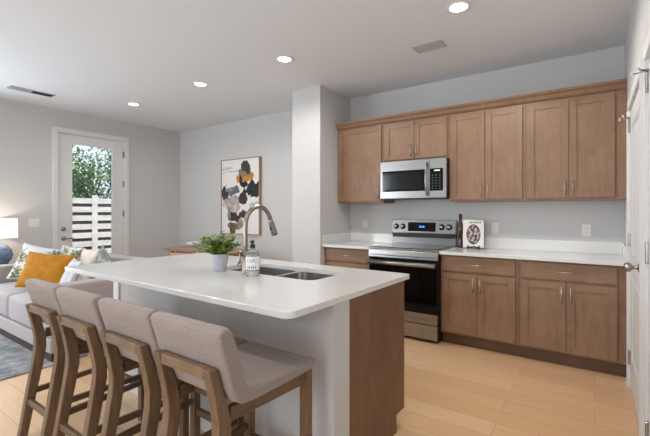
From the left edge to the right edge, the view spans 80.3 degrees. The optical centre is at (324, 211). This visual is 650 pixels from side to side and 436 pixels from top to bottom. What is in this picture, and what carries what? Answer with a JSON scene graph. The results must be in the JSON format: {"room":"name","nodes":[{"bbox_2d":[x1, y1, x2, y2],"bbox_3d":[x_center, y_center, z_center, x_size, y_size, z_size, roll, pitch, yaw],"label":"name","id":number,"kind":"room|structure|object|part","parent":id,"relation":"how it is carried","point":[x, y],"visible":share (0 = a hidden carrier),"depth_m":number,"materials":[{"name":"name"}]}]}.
{"room":"kitchen","nodes":[
{"label":"kitchen","id":0,"kind":"room"},
{"bbox_2d":[0,98,179,263],"bbox_3d":[-4.782,-0.093,4.434,0.120,2.797,6.979,0,0,35],"label":"wall","id":1,"kind":"structure","parent":0,"point":[25,128],"depth_m":5.72,"materials":[{"name":"paint"}]},
{"bbox_2d":[28,219,38,226],"bbox_3d":[-4.052,0.161,5.364,0.009,0.116,0.128,0,0,35],"label":"light switch","id":2,"kind":"object","parent":1,"relation":"attached to","point":[31,222],"visible":1,"depth_m":5.36,"materials":[{"name":"white plastic"}]},
{"bbox_2d":[52,126,128,255],"bbox_3d":[-3.652,0.040,6.030,0.140,2.532,1.104,0,0,35],"label":"trim","id":3,"kind":"structure","parent":1,"relation":"attached to","point":[55,130],"depth_m":5.79,"materials":[{"name":"white paint"}]},
{"bbox_2d":[59,133,123,254],"bbox_3d":[-3.611,0.070,6.009,0.100,2.424,0.948,0,0,35],"label":"door","id":4,"kind":"structure","parent":1,"relation":"in","point":[66,141],"depth_m":5.92,"materials":[{"name":"white paint"}]},
{"bbox_2d":[0,0,632,131],"bbox_3d":[-2.021,-1.567,2.501,6.859,0.150,7.219,0,0,35],"label":"ceiling","id":5,"kind":"structure","parent":0,"point":[97,57],"depth_m":3.44,"materials":[{"name":"paint"}]},
{"bbox_2d":[6,85,55,96],"bbox_3d":[-3.645,-1.487,4.793,0.150,0.009,0.470,0,0,35],"label":"ceiling vent","id":6,"kind":"object","parent":5,"relation":"in","point":[10,86],"visible":1,"depth_m":4.77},
{"bbox_2d":[126,102,140,105],"bbox_3d":[-2.665,-1.487,5.364,0.184,0.008,0.184,0,0,35],"label":"recessed light","id":7,"kind":"object","parent":5,"relation":"in","point":[128,103],"visible":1,"depth_m":5.36,"materials":[{"name":"white paint"}]},
{"bbox_2d":[192,82,208,86],"bbox_3d":[-1.461,-1.487,4.521,0.184,0.008,0.184,0,0,35],"label":"recessed light","id":8,"kind":"object","parent":5,"relation":"in","point":[198,84],"visible":1,"depth_m":4.52,"materials":[{"name":"white paint"}]},
{"bbox_2d":[275,55,293,62],"bbox_3d":[-0.396,-1.487,3.775,0.184,0.008,0.184,0,0,35],"label":"recessed light","id":9,"kind":"object","parent":5,"relation":"in","point":[283,58],"visible":1,"depth_m":3.77,"materials":[{"name":"white paint"}]},
{"bbox_2d":[412,40,446,53],"bbox_3d":[0.947,-1.487,3.488,0.270,0.009,0.160,0,0,35],"label":"ceiling vent","id":10,"kind":"object","parent":5,"relation":"in","point":[438,44],"visible":1,"depth_m":3.48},
{"bbox_2d":[445,0,471,13],"bbox_3d":[0.975,-1.487,2.815,0.184,0.008,0.184,0,0,35],"label":"recessed light","id":11,"kind":"object","parent":5,"relation":"in","point":[457,7],"visible":1,"depth_m":2.81,"materials":[{"name":"white paint"}]},
{"bbox_2d":[0,336,638,435],"bbox_3d":[-2.021,1.355,2.501,6.859,0.100,7.219,0,0,35],"label":"floor","id":12,"kind":"structure","parent":0,"point":[451,389],"depth_m":2.67,"materials":[{"name":"brown wood"}]},
{"bbox_2d":[0,334,87,380],"bbox_3d":[-3.871,1.300,2.967,2.255,0.010,2.820,0,0,35],"label":"area rug","id":13,"kind":"object","parent":12,"relation":"on","point":[15,359],"visible":0.45,"depth_m":3.37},
{"bbox_2d":[0,248,143,361],"bbox_3d":[-2.949,0.898,4.305,2.150,0.795,0.970,0,0,35],"label":"sofa","id":14,"kind":"object","parent":13,"relation":"on","point":[15,325],"visible":0.24,"depth_m":3.75,"materials":[{"name":"fabric"}]},
{"bbox_3d":[-3.809,0.875,4.785,0.190,0.450,0.770,0,0,35],"label":"arm","id":15,"kind":"part","parent":14,"relation":"part of","materials":[{"name":"fabric"}]},
{"bbox_2d":[0,281,27,317],"bbox_3d":[-3.368,0.972,4.478,0.881,0.254,0.764,0,0,35],"label":"seat cushion","id":16,"kind":"object","parent":14,"relation":"on","point":[7,288],"depth_m":4.03,"materials":[{"name":"fabric"}]},
{"bbox_2d":[9,292,31,327],"bbox_3d":[-2.643,0.972,3.970,0.881,0.254,0.764,0,0,35],"label":"seat cushion","id":17,"kind":"object","parent":14,"relation":"on","point":[18,315],"depth_m":3.75,"materials":[{"name":"fabric"}]},
{"bbox_2d":[6,243,62,278],"bbox_3d":[-3.415,0.626,4.564,0.586,0.499,0.214,0,0,-7],"label":"throw pillow","id":18,"kind":"object","parent":14,"relation":"on","point":[16,271],"visible":0.37,"depth_m":4.55,"materials":[{"name":"fabric"}]},
{"bbox_2d":[15,251,75,286],"bbox_3d":[-3.048,0.650,4.204,0.560,0.412,0.219,0,0,-1],"label":"throw pillow","id":19,"kind":"object","parent":14,"relation":"on","point":[46,267],"visible":0.77,"depth_m":4.16,"materials":[{"name":"yellow fabric"}]},
{"bbox_2d":[60,258,82,282],"bbox_3d":[-2.601,0.674,3.932,0.178,0.350,0.406,0,0,-43],"label":"throw pillow","id":20,"kind":"object","parent":14,"relation":"on","point":[67,276],"visible":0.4,"depth_m":3.83,"materials":[{"name":"fabric"}]},
{"bbox_2d":[61,245,82,280],"bbox_3d":[-3.038,0.632,4.588,0.544,0.431,0.138,0,0,35],"label":"throw pillow","id":21,"kind":"object","parent":14,"relation":"on","point":[66,250],"visible":0.28,"depth_m":4.50,"materials":[{"name":"fabric"}]},
{"bbox_2d":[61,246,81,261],"bbox_3d":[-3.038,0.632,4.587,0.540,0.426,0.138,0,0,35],"label":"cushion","id":22,"kind":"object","parent":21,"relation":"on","point":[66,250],"depth_m":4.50,"materials":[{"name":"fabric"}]},
{"bbox_3d":[-2.204,0.875,3.661,0.190,0.450,0.770,0,0,35],"label":"arm","id":23,"kind":"part","parent":14,"relation":"part of","materials":[{"name":"fabric"}]},
{"bbox_2d":[78,248,98,279],"bbox_3d":[-2.659,0.637,4.326,0.428,0.423,0.127,0,0,36],"label":"throw pillow","id":24,"kind":"object","parent":14,"relation":"on","point":[87,256],"visible":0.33,"depth_m":4.27,"materials":[{"name":"fabric"}]},
{"bbox_3d":[-2.728,0.800,4.620,2.150,0.600,0.200,0,0,35],"label":"backrest","id":25,"kind":"part","parent":14,"relation":"part of","materials":[{"name":"fabric"}]},
{"bbox_2d":[90,244,110,278],"bbox_3d":[-2.339,0.618,4.025,0.534,0.528,0.141,0,0,45],"label":"throw pillow","id":26,"kind":"object","parent":14,"relation":"on","point":[102,256],"visible":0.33,"depth_m":4.00,"materials":[{"name":"fabric"}]},
{"bbox_2d":[17,278,143,435],"bbox_3d":[-1.431,0.847,2.301,0.406,0.918,0.587,0,0,35],"label":"bar stool","id":27,"kind":"object","parent":12,"relation":"on","point":[45,306],"visible":0.59,"depth_m":2.15,"materials":[{"name":"brown wood"}]},
{"bbox_3d":[-1.678,0.916,2.200,0.042,0.778,0.138,0,0,35],"label":"leg","id":28,"kind":"part","parent":27,"relation":"part of","materials":[{"name":"brown wood"}]},
{"bbox_3d":[-1.562,0.546,2.114,0.247,0.038,0.028,0,0,35],"label":"rail","id":29,"kind":"part","parent":27,"relation":"part of","materials":[{"name":"brown wood"}]},
{"bbox_3d":[-1.416,0.535,2.322,0.406,0.294,0.536,0,0,35],"label":"upholstered seat","id":30,"kind":"part","parent":27,"relation":"part of","materials":[{"name":"beige fabric"}]},
{"bbox_3d":[-1.441,0.916,2.034,0.042,0.778,0.138,0,0,35],"label":"leg","id":31,"kind":"part","parent":27,"relation":"part of","materials":[{"name":"brown wood"}]},
{"bbox_3d":[-1.143,0.995,2.411,0.040,0.622,0.040,0,0,35],"label":"leg","id":32,"kind":"part","parent":27,"relation":"part of","materials":[{"name":"brown wood"}]},
{"bbox_2d":[53,286,188,435],"bbox_3d":[-1.080,0.847,2.053,0.406,0.918,0.587,0,0,35],"label":"bar stool","id":33,"kind":"object","parent":12,"relation":"on","point":[81,318],"visible":0.56,"depth_m":1.89,"materials":[{"name":"brown wood"}]},
{"bbox_3d":[-1.327,0.916,1.952,0.042,0.778,0.138,0,0,35],"label":"leg","id":34,"kind":"part","parent":33,"relation":"part of","materials":[{"name":"brown wood"}]},
{"bbox_3d":[-1.211,0.546,1.865,0.247,0.038,0.028,0,0,35],"label":"rail","id":35,"kind":"part","parent":33,"relation":"part of","materials":[{"name":"brown wood"}]},
{"bbox_3d":[-1.065,0.535,2.074,0.406,0.294,0.536,0,0,35],"label":"upholstered seat","id":36,"kind":"part","parent":33,"relation":"part of","materials":[{"name":"beige fabric"}]},
{"bbox_3d":[-1.090,0.916,1.786,0.042,0.778,0.138,0,0,35],"label":"leg","id":37,"kind":"part","parent":33,"relation":"part of","materials":[{"name":"brown wood"}]},
{"bbox_3d":[-0.791,0.995,2.163,0.040,0.622,0.040,0,0,35],"label":"leg","id":38,"kind":"part","parent":33,"relation":"part of","materials":[{"name":"brown wood"}]},
{"bbox_2d":[98,297,246,435],"bbox_3d":[-0.715,0.847,1.800,0.406,0.918,0.587,0,0,35],"label":"bar stool","id":39,"kind":"object","parent":12,"relation":"on","point":[129,333],"visible":0.58,"depth_m":1.65,"materials":[{"name":"brown wood"}]},
{"bbox_3d":[-0.963,0.916,1.699,0.042,0.778,0.138,0,0,35],"label":"leg","id":40,"kind":"part","parent":39,"relation":"part of","materials":[{"name":"brown wood"}]},
{"bbox_3d":[-0.846,0.546,1.612,0.247,0.038,0.028,0,0,35],"label":"rail","id":41,"kind":"part","parent":39,"relation":"part of","materials":[{"name":"brown wood"}]},
{"bbox_3d":[-0.725,0.916,1.533,0.042,0.778,0.138,0,0,35],"label":"leg","id":42,"kind":"part","parent":39,"relation":"part of","materials":[{"name":"brown wood"}]},
{"bbox_3d":[-0.700,0.535,1.821,0.406,0.294,0.536,0,0,35],"label":"upholstered seat","id":43,"kind":"part","parent":39,"relation":"part of","materials":[{"name":"beige fabric"}]},
{"bbox_3d":[-0.710,0.995,2.109,0.040,0.622,0.040,0,0,35],"label":"leg","id":44,"kind":"part","parent":39,"relation":"part of","materials":[{"name":"brown wood"}]},
{"bbox_3d":[-0.568,1.088,2.010,0.305,0.035,0.026,0,0,35],"label":"foot rail","id":45,"kind":"part","parent":39,"relation":"part of","materials":[{"name":"brown wood"}]},
{"bbox_3d":[-0.427,0.995,1.910,0.040,0.622,0.040,0,0,35],"label":"leg","id":46,"kind":"part","parent":39,"relation":"part of","materials":[{"name":"brown wood"}]},
{"bbox_2d":[169,251,192,255],"bbox_3d":[-2.071,0.953,5.760,0.523,0.707,0.460,0,0,35],"label":"dining chair","id":47,"kind":"object","parent":12,"relation":"on","point":[171,253],"visible":0.16,"depth_m":5.55,"materials":[{"name":"brown wood"}]},
{"bbox_2d":[164,246,248,255],"bbox_3d":[-1.763,0.935,5.745,1.440,0.744,0.650,0,0,35],"label":"dining table","id":48,"kind":"object","parent":12,"relation":"on","point":[180,249],"visible":0.29,"depth_m":5.68,"materials":[{"name":"brown wood"}]},
{"bbox_2d":[186,242,198,246],"bbox_3d":[-2.123,0.528,6.174,0.210,0.070,0.210,0,0,35],"label":"bowl","id":49,"kind":"object","parent":48,"relation":"on","point":[187,243],"visible":0.82,"depth_m":6.10,"materials":[{"name":"white ceramic"}]},
{"bbox_2d":[150,311,314,435],"bbox_3d":[-0.371,0.847,1.559,0.406,0.918,0.587,0,0,35],"label":"bar stool","id":50,"kind":"object","parent":12,"relation":"on","point":[237,380],"visible":1,"depth_m":1.43,"materials":[{"name":"fabric"}]},
{"bbox_3d":[-0.618,0.916,1.458,0.042,0.778,0.138,0,0,35],"label":"leg","id":51,"kind":"part","parent":50,"relation":"part of","materials":[{"name":"brown wood"}]},
{"bbox_3d":[-0.502,0.546,1.371,0.247,0.038,0.028,0,0,35],"label":"rail","id":52,"kind":"part","parent":50,"relation":"part of","materials":[{"name":"brown wood"}]},
{"bbox_3d":[-0.381,0.916,1.292,0.042,0.778,0.138,0,0,35],"label":"leg","id":53,"kind":"part","parent":50,"relation":"part of","materials":[{"name":"brown wood"}]},
{"bbox_3d":[-0.366,0.995,1.868,0.040,0.622,0.040,0,0,35],"label":"leg","id":54,"kind":"part","parent":50,"relation":"part of","materials":[{"name":"brown wood"}]},
{"bbox_3d":[-0.083,0.995,1.669,0.040,0.622,0.040,0,0,35],"label":"leg","id":55,"kind":"part","parent":50,"relation":"part of","materials":[{"name":"brown wood"}]},
{"bbox_2d":[113,269,403,435],"bbox_3d":[-0.562,0.864,2.647,2.031,0.884,0.773,0,0,36],"label":"kitchen island","id":56,"kind":"object","parent":12,"relation":"on","point":[356,345],"visible":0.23,"depth_m":1.98,"materials":[{"name":"paint"}]},
{"bbox_3d":[-1.575,0.864,2.915,0.077,0.884,0.014,0,0,36],"label":"corner trim","id":57,"kind":"part","parent":56,"relation":"part of","materials":[{"name":"white paint"}]},
{"bbox_3d":[-0.753,1.260,2.318,1.953,0.090,0.012,0,0,36],"label":"baseboard","id":58,"kind":"part","parent":56,"relation":"part of","materials":[{"name":"white paint"}]},
{"bbox_2d":[65,253,408,318],"bbox_3d":[-0.656,0.406,2.568,2.112,0.030,1.146,0,0,36],"label":"island countertop","id":59,"kind":"structure","parent":56,"relation":"on","point":[191,276],"depth_m":2.15,"materials":[{"name":"white stone"}]},
{"bbox_2d":[191,231,241,271],"bbox_3d":[-0.700,0.260,2.546,0.335,0.262,0.366,0,0,-11],"label":"potted plant","id":60,"kind":"object","parent":59,"relation":"on","point":[219,250],"visible":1,"depth_m":2.48,"materials":[{"name":"green plant"}]},
{"bbox_3d":[-0.688,0.334,2.522,0.113,0.114,0.112,0,0,35],"label":"pot","id":61,"kind":"part","parent":60,"relation":"part of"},
{"bbox_2d":[246,240,259,276],"bbox_3d":[-0.439,0.284,2.337,0.084,0.215,0.084,0,0,35],"label":"soap bottle","id":62,"kind":"object","parent":59,"relation":"on","point":[252,256],"visible":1,"depth_m":2.30,"materials":[{"name":"glass"}]},
{"bbox_2d":[237,204,277,274],"bbox_3d":[-0.436,0.173,2.523,0.085,0.437,0.314,0,0,35],"label":"faucet","id":63,"kind":"object","parent":59,"relation":"on","point":[273,231],"visible":0.86,"depth_m":2.42,"materials":[{"name":"silver metal"}]},
{"bbox_3d":[-0.528,0.294,2.428,0.044,0.117,0.033,0,0,35],"label":"handle","id":64,"kind":"part","parent":63,"relation":"part of","materials":[{"name":"silver metal"}]},
{"bbox_3d":[-0.434,0.123,2.498,0.030,0.337,0.253,0,0,35],"label":"spout","id":65,"kind":"part","parent":63,"relation":"part of","materials":[{"name":"silver metal"}]},
{"bbox_2d":[234,267,334,279],"bbox_3d":[-0.302,0.515,2.564,0.875,0.187,0.415,0,0,36],"label":"sink","id":66,"kind":"object","parent":59,"relation":"in","point":[293,274],"visible":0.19,"depth_m":2.67,"materials":[{"name":"metal"}]},
{"bbox_3d":[-0.467,0.517,2.684,0.428,0.182,0.375,0,0,36],"label":"bowl","id":67,"kind":"part","parent":66,"relation":"part of","materials":[{"name":"metal"}]},
{"bbox_3d":[-0.119,0.517,2.432,0.383,0.182,0.375,0,0,36],"label":"bowl","id":68,"kind":"part","parent":66,"relation":"part of","materials":[{"name":"metal"}]},
{"bbox_3d":[0.294,0.864,2.115,0.020,0.884,0.626,0,0,36],"label":"panel","id":69,"kind":"part","parent":56,"relation":"part of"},
{"bbox_2d":[325,247,369,269],"bbox_3d":[0.414,0.864,4.662,0.632,0.884,0.641,0,0,35],"label":"base cabinet","id":70,"kind":"object","parent":12,"relation":"on","point":[339,257],"visible":0.27,"depth_m":4.42,"materials":[{"name":"brown wood"}]},
{"bbox_3d":[0.255,0.735,4.435,0.590,0.271,0.020,0,0,35],"label":"drawer","id":71,"kind":"part","parent":70,"relation":"part of","materials":[{"name":"brown wood"}]},
{"bbox_3d":[0.255,0.508,4.435,0.590,0.141,0.020,0,0,35],"label":"drawer","id":72,"kind":"part","parent":70,"relation":"part of","materials":[{"name":"brown wood"}]},
{"bbox_2d":[322,232,391,249],"bbox_3d":[0.413,0.351,4.660,0.632,0.141,0.646,0,0,35],"label":"countertop","id":73,"kind":"structure","parent":70,"relation":"on","point":[350,240],"depth_m":4.80,"materials":[{"name":"white stone"}]},
{"bbox_2d":[367,219,456,341],"bbox_3d":[0.958,0.703,4.216,0.760,1.205,0.734,0,0,35],"label":"range","id":74,"kind":"object","parent":12,"relation":"on","point":[414,249],"visible":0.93,"depth_m":3.93,"materials":[{"name":"silver metal"}]},
{"bbox_3d":[0.766,0.535,3.943,0.736,0.042,0.068,0,0,35],"label":"handle","id":75,"kind":"part","parent":74,"relation":"part of","materials":[{"name":"silver metal"}]},
{"bbox_3d":[0.797,0.757,3.988,0.752,0.527,0.042,0,0,35],"label":"oven door","id":76,"kind":"part","parent":74,"relation":"part of","materials":[{"name":"black glass"}]},
{"bbox_3d":[0.797,0.445,3.988,0.760,0.078,0.042,0,0,35],"label":"panel","id":77,"kind":"part","parent":74,"relation":"part of","materials":[{"name":"silver metal"}]},
{"bbox_2d":[369,243,454,252],"bbox_3d":[0.950,0.392,4.206,0.760,0.026,0.550,0,0,35],"label":"cooktop","id":78,"kind":"object","parent":74,"relation":"in","point":[390,247],"depth_m":4.06,"materials":[{"name":"silver metal"}]},
{"bbox_3d":[0.797,1.200,3.987,0.752,0.141,0.044,0,0,35],"label":"storage drawer","id":79,"kind":"part","parent":74,"relation":"part of","materials":[{"name":"silver metal"}]},
{"bbox_3d":[0.796,1.070,3.986,0.752,0.098,0.046,0,0,35],"label":"door trim","id":80,"kind":"part","parent":74,"relation":"part of","materials":[{"name":"silver metal"}]},
{"bbox_2d":[441,254,518,355],"bbox_3d":[1.587,0.864,3.841,0.692,0.884,0.641,0,0,35],"label":"base cabinet","id":81,"kind":"object","parent":12,"relation":"on","point":[479,295],"visible":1,"depth_m":3.59,"materials":[{"name":"brown wood"}]},
{"bbox_3d":[1.294,0.886,3.707,0.323,0.573,0.020,0,0,35],"label":"door","id":82,"kind":"part","parent":81,"relation":"part of","materials":[{"name":"brown wood"}]},
{"bbox_3d":[1.428,0.508,3.614,0.650,0.141,0.020,0,0,35],"label":"drawer","id":83,"kind":"part","parent":81,"relation":"part of","materials":[{"name":"brown wood"}]},
{"bbox_3d":[1.562,0.886,3.520,0.323,0.573,0.020,0,0,35],"label":"door","id":84,"kind":"part","parent":81,"relation":"part of","materials":[{"name":"brown wood"}]},
{"bbox_2d":[439,237,625,265],"bbox_3d":[1.903,0.351,3.617,1.466,0.141,0.646,0,0,35],"label":"countertop","id":85,"kind":"structure","parent":81,"relation":"on","point":[583,252],"depth_m":3.60,"materials":[{"name":"white stone"}]},
{"bbox_2d":[458,214,462,247],"bbox_3d":[1.455,0.208,4.139,0.058,0.366,0.058,0,0,35],"label":"glass bottle","id":86,"kind":"object","parent":85,"relation":"on","point":[460,224],"visible":0.99,"depth_m":4.12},
{"bbox_3d":[1.557,0.344,4.042,0.126,0.093,0.156,0,0,21],"label":"easel","id":87,"kind":"object","parent":85,"relation":"on","visible":0},
{"bbox_2d":[463,220,483,247],"bbox_3d":[1.560,0.235,4.052,0.205,0.290,0.088,0,0,21],"label":"cookbook","id":88,"kind":"object","parent":87,"relation":"on","point":[473,230],"visible":0.99,"depth_m":4.04,"materials":[{"name":"paper"}]},
{"bbox_2d":[518,259,625,376],"bbox_3d":[2.188,0.864,3.420,0.771,0.884,0.641,0,0,35],"label":"base cabinet","id":89,"kind":"object","parent":12,"relation":"on","point":[570,314],"visible":0.98,"depth_m":3.17,"materials":[{"name":"brown wood"}]},
{"bbox_3d":[1.868,0.886,3.305,0.338,0.573,0.020,0,0,35],"label":"door","id":90,"kind":"part","parent":89,"relation":"part of","materials":[{"name":"brown wood"}]},
{"bbox_3d":[2.008,0.508,3.207,0.679,0.141,0.020,0,0,35],"label":"drawer","id":91,"kind":"part","parent":89,"relation":"part of","materials":[{"name":"brown wood"}]},
{"bbox_3d":[2.148,0.886,3.109,0.338,0.573,0.020,0,0,35],"label":"door","id":92,"kind":"part","parent":89,"relation":"part of","materials":[{"name":"brown wood"}]},
{"bbox_3d":[-4.131,1.016,4.858,0.360,0.580,0.400,0,0,35],"label":"side table","id":93,"kind":"object","parent":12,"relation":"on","visible":0},
{"bbox_2d":[0,218,17,264],"bbox_3d":[-4.138,0.393,4.848,0.436,0.664,0.436,0,0,35],"label":"table lamp","id":94,"kind":"object","parent":93,"relation":"on","point":[8,226],"visible":0.89,"depth_m":4.81,"materials":[{"name":"fabric"}]},
{"bbox_3d":[-4.138,0.215,4.848,0.430,0.240,0.430,0,0,35],"label":"lamp shade","id":95,"kind":"part","parent":94,"relation":"part of","materials":[{"name":"fabric"}]},
{"bbox_2d":[292,85,349,264],"bbox_3d":[-0.035,-0.093,4.947,0.428,2.797,0.692,0,0,35],"label":"wall","id":96,"kind":"structure","parent":0,"point":[317,212],"depth_m":4.67,"materials":[{"name":"paint"}]},
{"bbox_2d":[180,45,624,261],"bbox_3d":[0.015,-0.093,5.409,6.859,2.797,0.120,0,0,35],"label":"wall","id":97,"kind":"structure","parent":0,"point":[202,150],"depth_m":4.71,"materials":[{"name":"paint"}]},
{"bbox_2d":[221,156,261,234],"bbox_3d":[-1.378,-0.242,6.278,0.900,1.235,0.050,0,0,35],"label":"framed painting","id":98,"kind":"object","parent":97,"relation":"attached to","point":[241,178],"visible":0.97,"depth_m":6.26,"materials":[{"name":"paper"}]},
{"bbox_2d":[363,220,366,228],"bbox_3d":[0.516,0.166,4.979,0.072,0.116,0.009,0,0,35],"label":"outlet","id":99,"kind":"object","parent":97,"relation":"attached to","point":[364,221],"visible":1,"depth_m":4.97,"materials":[{"name":"white plastic"}]},
{"bbox_2d":[338,124,394,203],"bbox_3d":[0.496,-0.559,4.776,0.632,0.921,0.361,0,0,35],"label":"upper cabinet","id":100,"kind":"object","parent":97,"relation":"attached to","point":[360,149],"visible":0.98,"depth_m":4.65,"materials":[{"name":"brown wood"}]},
{"bbox_2d":[335,78,626,129],"bbox_3d":[1.407,-1.056,4.131,2.868,0.072,0.373,0,0,35],"label":"crown molding","id":101,"kind":"structure","parent":100,"relation":"on","point":[619,84],"depth_m":3.75,"materials":[{"name":"brown wood"}]},
{"bbox_2d":[350,232,391,242],"bbox_3d":[0.592,0.336,4.917,0.632,0.111,0.020,0,0,35],"label":"backsplash","id":102,"kind":"structure","parent":97,"relation":"attached to","point":[364,237],"depth_m":4.90,"materials":[{"name":"white stone"}]},
{"bbox_2d":[384,114,449,161],"bbox_3d":[1.068,-0.790,4.375,0.762,0.459,0.361,0,0,35],"label":"upper cabinet","id":103,"kind":"object","parent":97,"relation":"attached to","point":[429,137],"visible":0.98,"depth_m":4.23,"materials":[{"name":"brown wood"}]},
{"bbox_3d":[0.841,-0.789,4.366,0.358,0.414,0.020,0,0,35],"label":"door","id":104,"kind":"part","parent":103,"relation":"part of","materials":[{"name":"brown wood"}]},
{"bbox_2d":[380,157,449,199],"bbox_3d":[1.041,-0.346,4.334,0.758,0.422,0.459,0,0,35],"label":"microwave","id":105,"kind":"object","parent":103,"relation":"attached to","point":[421,179],"visible":0.99,"depth_m":4.17,"materials":[{"name":"silver metal"}]},
{"bbox_3d":[0.876,-0.349,4.258,0.575,0.416,0.030,0,0,35],"label":"door","id":106,"kind":"part","parent":105,"relation":"part of","materials":[{"name":"silver metal"}]},
{"bbox_3d":[1.071,-0.344,4.073,0.023,0.359,0.065,0,0,35],"label":"handle","id":107,"kind":"part","parent":105,"relation":"part of","materials":[{"name":"silver metal"}]},
{"bbox_3d":[1.187,-0.349,4.040,0.181,0.416,0.030,0,0,35],"label":"control panel","id":108,"kind":"part","parent":105,"relation":"part of","materials":[{"name":"silver metal"}]},
{"bbox_3d":[1.138,-0.789,4.158,0.358,0.414,0.020,0,0,35],"label":"door","id":109,"kind":"part","parent":103,"relation":"part of","materials":[{"name":"brown wood"}]},
{"bbox_2d":[450,104,529,201],"bbox_3d":[1.674,-0.559,3.951,0.712,0.921,0.361,0,0,35],"label":"upper cabinet","id":110,"kind":"object","parent":97,"relation":"attached to","point":[487,146],"visible":1,"depth_m":3.81,"materials":[{"name":"brown wood"}]},
{"bbox_3d":[1.457,-0.558,3.935,0.333,0.876,0.020,0,0,35],"label":"door","id":111,"kind":"part","parent":110,"relation":"part of","materials":[{"name":"brown wood"}]},
{"bbox_3d":[1.733,-0.558,3.742,0.333,0.876,0.020,0,0,35],"label":"door","id":112,"kind":"part","parent":110,"relation":"part of","materials":[{"name":"brown wood"}]},
{"bbox_2d":[491,223,498,233],"bbox_3d":[1.800,0.180,4.080,0.072,0.116,0.009,0,0,35],"label":"outlet","id":113,"kind":"object","parent":97,"relation":"attached to","point":[494,226],"visible":1,"depth_m":4.08,"materials":[{"name":"white plastic"}]},
{"bbox_2d":[484,237,623,254],"bbox_3d":[2.082,0.336,3.873,1.466,0.111,0.020,0,0,35],"label":"backsplash","id":114,"kind":"structure","parent":97,"relation":"attached to","point":[615,248],"depth_m":3.74,"materials":[{"name":"white stone"}]},
{"bbox_2d":[525,89,625,201],"bbox_3d":[2.275,-0.559,3.530,0.753,0.921,0.361,0,0,35],"label":"upper cabinet","id":115,"kind":"object","parent":97,"relation":"attached to","point":[575,146],"visible":1,"depth_m":3.40,"materials":[{"name":"brown wood"}]},
{"bbox_3d":[2.039,-0.558,3.527,0.326,0.876,0.020,0,0,35],"label":"door","id":116,"kind":"part","parent":115,"relation":"part of","materials":[{"name":"brown wood"}]},
{"bbox_3d":[2.309,-0.558,3.338,0.326,0.876,0.020,0,0,35],"label":"door","id":117,"kind":"part","parent":115,"relation":"part of","materials":[{"name":"brown wood"}]},
{"bbox_2d":[582,224,590,236],"bbox_3d":[2.456,0.180,3.621,0.072,0.116,0.009,0,0,35],"label":"outlet","id":118,"kind":"object","parent":97,"relation":"attached to","point":[586,228],"visible":1,"depth_m":3.62,"materials":[{"name":"white plastic"}]},
{"bbox_2d":[625,0,649,243],"bbox_3d":[0.739,-0.093,0.569,0.120,2.797,6.979,0,0,35],"label":"wall","id":119,"kind":"structure","parent":0,"point":[639,20],"depth_m":2.53,"materials":[{"name":"paint"}]},
{"bbox_2d":[619,90,638,424],"bbox_3d":[2.007,0.281,2.521,0.122,2.034,0.926,0,0,35],"label":"door","id":120,"kind":"structure","parent":119,"relation":"in","point":[633,121],"depth_m":2.54,"materials":[{"name":"white paint"}]},
{"bbox_3d":[1.758,0.321,2.203,0.080,0.066,0.066,0,0,35],"label":"knob","id":121,"kind":"part","parent":120,"relation":"part of","materials":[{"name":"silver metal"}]},
{"bbox_3d":[2.015,-0.155,2.490,0.005,0.922,0.654,0,0,35],"label":"panel molding","id":122,"kind":"part","parent":120,"relation":"part of","materials":[{"name":"white paint"}]},
{"bbox_3d":[2.015,0.750,2.490,0.005,0.610,0.654,0,0,35],"label":"panel molding","id":123,"kind":"part","parent":120,"relation":"part of","materials":[{"name":"white paint"}]},
{"bbox_2d":[626,58,642,435],"bbox_3d":[2.052,0.242,2.463,0.142,2.127,1.044,0,0,35],"label":"trim","id":124,"kind":"structure","parent":119,"relation":"attached to","point":[637,83],"depth_m":2.56,"materials":[{"name":"white paint"}]},
{"bbox_2d":[631,59,649,435],"bbox_3d":[1.353,0.281,1.577,0.110,2.034,0.861,0,0,35],"label":"door","id":125,"kind":"structure","parent":119,"relation":"in","point":[647,70],"depth_m":1.86,"materials":[{"name":"white paint"}]},
{"bbox_2d":[642,28,649,435],"bbox_3d":[1.394,0.242,1.524,0.142,2.127,0.979,0,0,35],"label":"trim","id":126,"kind":"structure","parent":119,"relation":"attached to","point":[646,50],"depth_m":1.91,"materials":[{"name":"white paint"}]},
{"label":"outside","id":127,"kind":"structure","parent":0,"visible":0},
{"bbox_3d":[-6.356,1.436,10.554,9.480,0.140,18.000,0,0,35],"label":"ground","id":128,"kind":"structure","parent":127,"visible":0},
{"bbox_2d":[72,144,93,193],"bbox_3d":[-9.474,-1.349,12.703,3.120,5.437,2.868,0,0,-17],"label":"tree","id":129,"kind":"object","parent":128,"relation":"on","point":[72,144],"visible":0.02,"depth_m":13.47,"materials":[{"name":"green plant"}]},
{"bbox_2d":[72,195,110,252],"bbox_3d":[-5.113,0.505,8.537,0.090,1.720,5.910,0,0,35],"label":"fence","id":130,"kind":"object","parent":128,"relation":"on","point":[91,217],"visible":0.16,"depth_m":8.48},
{"bbox_3d":[-5.532,0.524,7.942,0.026,1.622,1.446,0,0,35],"label":"slat panel","id":131,"kind":"part","parent":130,"relation":"part of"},
{"bbox_3d":[-5.090,0.505,8.521,0.034,1.720,0.110,0,0,35],"label":"post","id":132,"kind":"part","parent":130,"relation":"part of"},
{"bbox_3d":[-4.700,0.524,9.130,0.026,1.622,1.446,0,0,35],"label":"slat panel","id":133,"kind":"part","parent":130,"relation":"part of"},
{"bbox_2d":[72,148,110,198],"bbox_3d":[-6.870,-0.145,10.370,2.448,3.036,2.062,0,0,6],"label":"tree","id":134,"kind":"object","parent":128,"relation":"on","point":[85,179],"visible":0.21,"depth_m":10.28,"materials":[{"name":"green plant"}]},
{"bbox_2d":[89,147,110,198],"bbox_3d":[-6.604,-0.925,13.534,3.088,4.590,3.525,0,0,1],"label":"tree","id":135,"kind":"object","parent":128,"relation":"on","point":[108,179],"visible":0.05,"depth_m":12.50,"materials":[{"name":"green plant"}]}
]}

